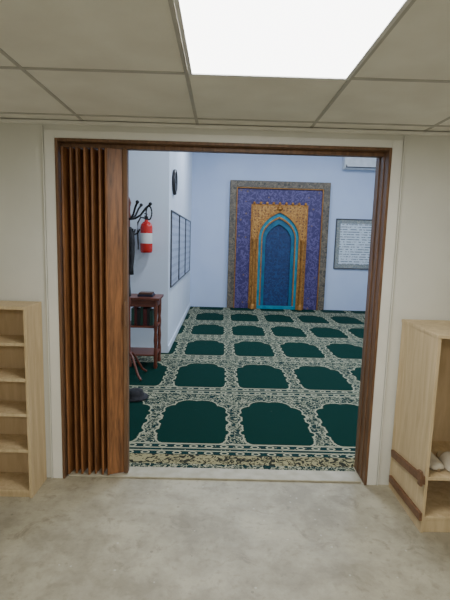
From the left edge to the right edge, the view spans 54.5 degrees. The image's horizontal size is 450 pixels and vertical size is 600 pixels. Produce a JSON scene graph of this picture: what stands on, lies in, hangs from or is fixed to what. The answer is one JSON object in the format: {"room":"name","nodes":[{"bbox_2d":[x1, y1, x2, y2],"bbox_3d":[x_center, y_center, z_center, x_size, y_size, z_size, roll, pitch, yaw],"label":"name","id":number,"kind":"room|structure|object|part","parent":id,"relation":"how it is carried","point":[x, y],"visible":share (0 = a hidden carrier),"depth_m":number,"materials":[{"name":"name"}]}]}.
{"room":"mosque","nodes":[
{"label":"mosque","id":0,"kind":"room"},
{"bbox_2d":[129,151,192,352],"bbox_3d":[-1.841,-1.543,7.750,2.200,3.950,4.200,2,8,-1],"label":"wall","id":1,"kind":"structure","parent":0,"point":[150,172],"depth_m":5.80,"materials":[{"name":"white paint"}]},
{"bbox_2d":[137,213,152,252],"bbox_3d":[-1.015,-0.859,5.629,0.160,0.497,0.195,7,10,36],"label":"fire extinguisher","id":2,"kind":"object","parent":1,"relation":"attached to","point":[146,229],"visible":0.92,"depth_m":5.58,"materials":[{"name":"red metal"}]},
{"bbox_2d":[172,169,177,194],"bbox_3d":[-0.697,-1.642,6.089,0.042,0.350,0.350,2,8,-1],"label":"wall clock","id":3,"kind":"object","parent":1,"relation":"attached to","point":[174,175],"depth_m":5.98,"materials":[{"name":"black plastic"}]},
{"bbox_2d":[168,303,190,351],"bbox_3d":[-0.787,0.386,8.026,0.012,0.087,4.189,2,8,-1],"label":"baseboard","id":4,"kind":"structure","parent":1,"relation":"attached to","point":[186,312],"depth_m":7.18,"materials":[{"name":"white paint"}]},
{"bbox_2d":[170,210,190,287],"bbox_3d":[-0.744,-0.927,7.680,0.020,1.050,3.520,2,8,-1],"label":"notice board","id":5,"kind":"object","parent":1,"relation":"attached to","point":[180,236],"visible":1,"depth_m":7.01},
{"bbox_2d":[0,468,449,599],"bbox_3d":[-0.144,1.572,0.290,5.600,0.100,5.550,2,8,-1],"label":"floor","id":6,"kind":"structure","parent":0,"point":[77,538],"depth_m":2.26,"materials":[{"name":"concrete"}]},
{"bbox_2d":[0,301,46,497],"bbox_3d":[-1.546,0.583,2.621,0.835,1.150,0.215,2,8,-1],"label":"shoe rack","id":7,"kind":"object","parent":6,"relation":"on","point":[23,470],"visible":1,"depth_m":2.65,"materials":[{"name":"brown wood"}]},
{"bbox_2d":[0,335,23,345],"bbox_3d":[-1.536,0.230,2.570,0.799,0.018,0.203,2,8,-1],"label":"shelf","id":8,"kind":"object","parent":7,"relation":"attached to","point":[5,340],"depth_m":2.53,"materials":[{"name":"brown wood"}]},
{"bbox_2d":[0,368,24,381],"bbox_3d":[-1.542,0.438,2.599,0.799,0.018,0.203,2,8,-1],"label":"shelf","id":9,"kind":"object","parent":7,"relation":"attached to","point":[6,374],"depth_m":2.57,"materials":[{"name":"brown wood"}]},
{"bbox_2d":[0,401,26,416],"bbox_3d":[-1.548,0.646,2.627,0.799,0.018,0.203,2,8,-1],"label":"shelf","id":10,"kind":"object","parent":7,"relation":"attached to","point":[7,408],"depth_m":2.60,"materials":[{"name":"brown wood"}]},
{"bbox_2d":[0,434,27,452],"bbox_3d":[-1.554,0.864,2.657,0.799,0.018,0.203,2,8,-1],"label":"shelf","id":11,"kind":"object","parent":7,"relation":"attached to","point":[11,443],"depth_m":2.64,"materials":[{"name":"brown wood"}]},
{"bbox_2d":[0,472,28,492],"bbox_3d":[-1.560,1.117,2.692,0.799,0.018,0.203,2,8,-1],"label":"shelf","id":12,"kind":"object","parent":7,"relation":"attached to","point":[10,482],"depth_m":2.68,"materials":[{"name":"brown wood"}]},
{"bbox_3d":[-1.547,0.572,2.724,0.799,1.122,0.007,2,8,-1],"label":"panel","id":13,"kind":"part","parent":7,"relation":"part of","materials":[{"name":"beige wood"}]},
{"bbox_2d":[69,466,360,482],"bbox_3d":[-0.063,1.158,2.908,1.905,0.013,0.128,2,8,-1],"label":"threshold","id":14,"kind":"object","parent":6,"relation":"on","point":[134,472],"depth_m":2.89,"materials":[{"name":"white stone"}]},
{"bbox_2d":[389,319,449,532],"bbox_3d":[1.417,0.703,2.528,0.745,1.099,0.472,2,8,-1],"label":"shoe rack","id":15,"kind":"object","parent":6,"relation":"on","point":[421,427],"visible":1,"depth_m":2.51,"materials":[{"name":"brown wood"}]},
{"bbox_2d":[429,452,443,471],"bbox_3d":[1.161,0.894,2.513,0.093,0.067,0.250,0,8,-8],"label":"slipper","id":16,"kind":"object","parent":15,"relation":"on","point":[435,463],"visible":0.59,"depth_m":2.41,"materials":[{"name":"white fabric"}]},
{"bbox_2d":[424,480,449,519],"bbox_3d":[1.418,1.166,2.598,0.672,0.018,0.443,2,8,-1],"label":"shelf","id":17,"kind":"object","parent":15,"relation":"attached to","point":[438,492],"depth_m":2.52,"materials":[{"name":"brown wood"}]},
{"bbox_2d":[428,441,449,480],"bbox_3d":[1.424,0.939,2.567,0.672,0.018,0.443,2,8,-1],"label":"shelf","id":18,"kind":"object","parent":15,"relation":"attached to","point":[444,446],"depth_m":2.43,"materials":[{"name":"brown wood"}]},
{"bbox_3d":[1.429,0.676,2.758,0.672,1.070,0.006,2,8,-1],"label":"panel","id":19,"kind":"part","parent":15,"relation":"part of","materials":[{"name":"beige wood"}]},
{"bbox_2d":[436,451,449,471],"bbox_3d":[1.271,0.901,2.484,0.093,0.067,0.250,2,8,6],"label":"slipper","id":20,"kind":"object","parent":15,"relation":"on","point":[444,457],"visible":0.89,"depth_m":2.46,"materials":[{"name":"white fabric"}]},
{"bbox_2d":[0,0,449,131],"bbox_3d":[0.019,-0.711,-0.022,5.000,0.105,5.150,2,8,-1],"label":"ceiling","id":21,"kind":"structure","parent":0,"point":[71,60],"depth_m":1.81,"materials":[{"name":"tile"}]},
{"bbox_2d":[174,0,411,79],"bbox_3d":[0.177,-0.848,1.429,0.638,0.008,0.638,2,8,-1],"label":"ceiling light panel","id":22,"kind":"object","parent":21,"relation":"in","point":[290,39],"depth_m":1.39,"materials":[{"name":"white plastic"}]},
{"bbox_2d":[0,118,449,484],"bbox_3d":[0.743,-0.775,2.675,7.300,3.950,0.200,2,8,-1],"label":"wall","id":23,"kind":"structure","parent":0,"point":[422,269],"depth_m":2.62,"materials":[{"name":"beige paint"}]},
{"bbox_2d":[54,138,391,484],"bbox_3d":[-0.035,0.116,2.791,1.965,2.110,0.222,2,8,-1],"label":"door frame","id":24,"kind":"structure","parent":23,"relation":"attached to","point":[383,165],"depth_m":2.70,"materials":[{"name":"brown wood"}]},
{"bbox_2d":[62,143,383,157],"bbox_3d":[-0.009,-0.898,2.627,1.923,0.022,0.050,2,8,-1],"label":"track","id":25,"kind":"object","parent":24,"relation":"attached to","point":[66,145],"visible":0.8,"depth_m":2.61,"materials":[{"name":"brown wood"}]},
{"bbox_2d":[60,146,123,474],"bbox_3d":[-0.810,0.114,2.757,0.359,2.054,0.108,2,8,-1],"label":"panels","id":26,"kind":"object","parent":25,"relation":"hanging from","point":[114,156],"visible":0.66,"depth_m":2.73,"materials":[{"name":"brown wood"}]},
{"bbox_2d":[123,149,128,472],"bbox_3d":[-0.622,0.117,2.750,0.027,2.052,0.045,2,8,-1],"label":"post","id":27,"kind":"object","parent":26,"relation":"attached to","point":[125,151],"visible":0.97,"depth_m":2.71,"materials":[{"name":"brown wood"}]},
{"bbox_2d":[124,301,125,326],"bbox_3d":[-0.621,0.085,2.714,0.015,0.160,0.018,2,8,-1],"label":"handle","id":28,"kind":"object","parent":27,"relation":"attached to","point":[124,301],"depth_m":2.71,"materials":[{"name":"brown wood"}]},
{"bbox_2d":[0,119,449,484],"bbox_3d":[-0.030,0.085,2.675,5.000,2.204,0.021,2,8,-1],"label":"door frame","id":29,"kind":"structure","parent":23,"relation":"attached to","point":[49,135],"depth_m":2.59,"materials":[{"name":"white paint"}]},
{"bbox_2d":[190,152,375,310],"bbox_3d":[0.693,-1.768,9.906,7.300,3.950,0.100,2,8,-1],"label":"wall","id":30,"kind":"structure","parent":0,"point":[352,191],"depth_m":9.81,"materials":[{"name":"white paint"}]},
{"bbox_2d":[333,218,371,269],"bbox_3d":[3.041,-1.261,9.922,1.100,1.130,0.030,2,8,-1],"label":"poster","id":31,"kind":"object","parent":30,"relation":"attached to","point":[352,236],"visible":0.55,"depth_m":9.92,"materials":[{"name":"white paper"}]},
{"bbox_2d":[342,157,375,169],"bbox_3d":[3.151,-3.033,9.572,1.100,0.360,0.242,2,8,-1],"label":"air conditioner","id":32,"kind":"object","parent":30,"relation":"attached to","point":[348,163],"visible":0.48,"depth_m":9.48,"materials":[{"name":"white plastic"}]},
{"bbox_2d":[346,165,375,167],"bbox_3d":[3.148,-2.901,9.514,1.020,0.055,0.052,2,8,-1],"label":"vent","id":33,"kind":"object","parent":32,"relation":"attached to","point":[347,166],"depth_m":9.48,"materials":[{"name":"white plastic"}]},
{"bbox_3d":[0.662,0.723,6.640,7.300,0.100,7.250,2,8,-1],"label":"floor","id":34,"kind":"structure","parent":0,"visible":0},
{"bbox_2d":[129,306,364,470],"bbox_3d":[0.670,0.633,6.539,7.070,0.106,7.195,2,8,-1],"label":"carpet","id":35,"kind":"object","parent":34,"relation":"on","point":[235,388],"depth_m":4.44,"materials":[{"name":"green carpet"}]},
{"bbox_3d":[-0.868,0.902,4.226,0.250,0.094,0.250,2,8,-1],"label":"black cap","id":36,"kind":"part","parent":35,"relation":"part of","materials":[{"name":"black fabric"}]},
{"bbox_2d":[129,198,152,380],"bbox_3d":[-1.044,-0.124,4.740,0.502,1.964,0.453,2,8,-1],"label":"coat stand","id":37,"kind":"object","parent":35,"relation":"on","point":[132,233],"visible":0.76,"depth_m":4.64,"materials":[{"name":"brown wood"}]},
{"bbox_2d":[130,293,163,368],"bbox_3d":[-1.121,0.365,5.312,0.690,0.848,0.400,2,8,-1],"label":"wooden side table","id":38,"kind":"object","parent":35,"relation":"on","point":[155,301],"visible":0.53,"depth_m":5.17,"materials":[{"name":"brown wood"}]},
{"bbox_2d":[131,307,153,325],"bbox_3d":[-0.982,0.176,5.246,0.255,0.230,0.160,2,8,-1],"label":"books","id":39,"kind":"object","parent":38,"relation":"on","point":[142,315],"visible":0.84,"depth_m":5.17,"materials":[{"name":"paper"}]},
{"bbox_2d":[130,321,159,327],"bbox_3d":[-1.119,0.292,5.302,0.630,0.020,0.340,2,8,-1],"label":"shelf","id":40,"kind":"object","parent":38,"relation":"attached to","point":[155,325],"depth_m":5.14,"materials":[{"name":"brown wood"}]},
{"bbox_2d":[131,347,159,355],"bbox_3d":[-1.128,0.629,5.348,0.630,0.020,0.340,2,8,-1],"label":"shelf","id":41,"kind":"object","parent":38,"relation":"attached to","point":[139,351],"depth_m":5.32,"materials":[{"name":"brown wood"}]},
{"bbox_2d":[137,291,154,296],"bbox_3d":[-0.943,-0.071,5.243,0.180,0.044,0.180,2,8,-1],"label":"stacked books","id":42,"kind":"object","parent":38,"relation":"on","point":[142,293],"visible":1,"depth_m":5.16,"materials":[{"name":"brown paper"}]},
{"bbox_2d":[227,180,330,309],"bbox_3d":[1.194,-1.206,9.833,2.230,2.856,0.195,2,8,-1],"label":"mihrab","id":43,"kind":"object","parent":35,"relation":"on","point":[278,230],"visible":1,"depth_m":9.86,"materials":[{"name":"multicoloured tile"}]},
{"bbox_3d":[1.191,-0.902,9.900,0.980,2.236,0.105,2,8,-1],"label":"gold arch moulding","id":44,"kind":"part","parent":43,"relation":"part of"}
]}

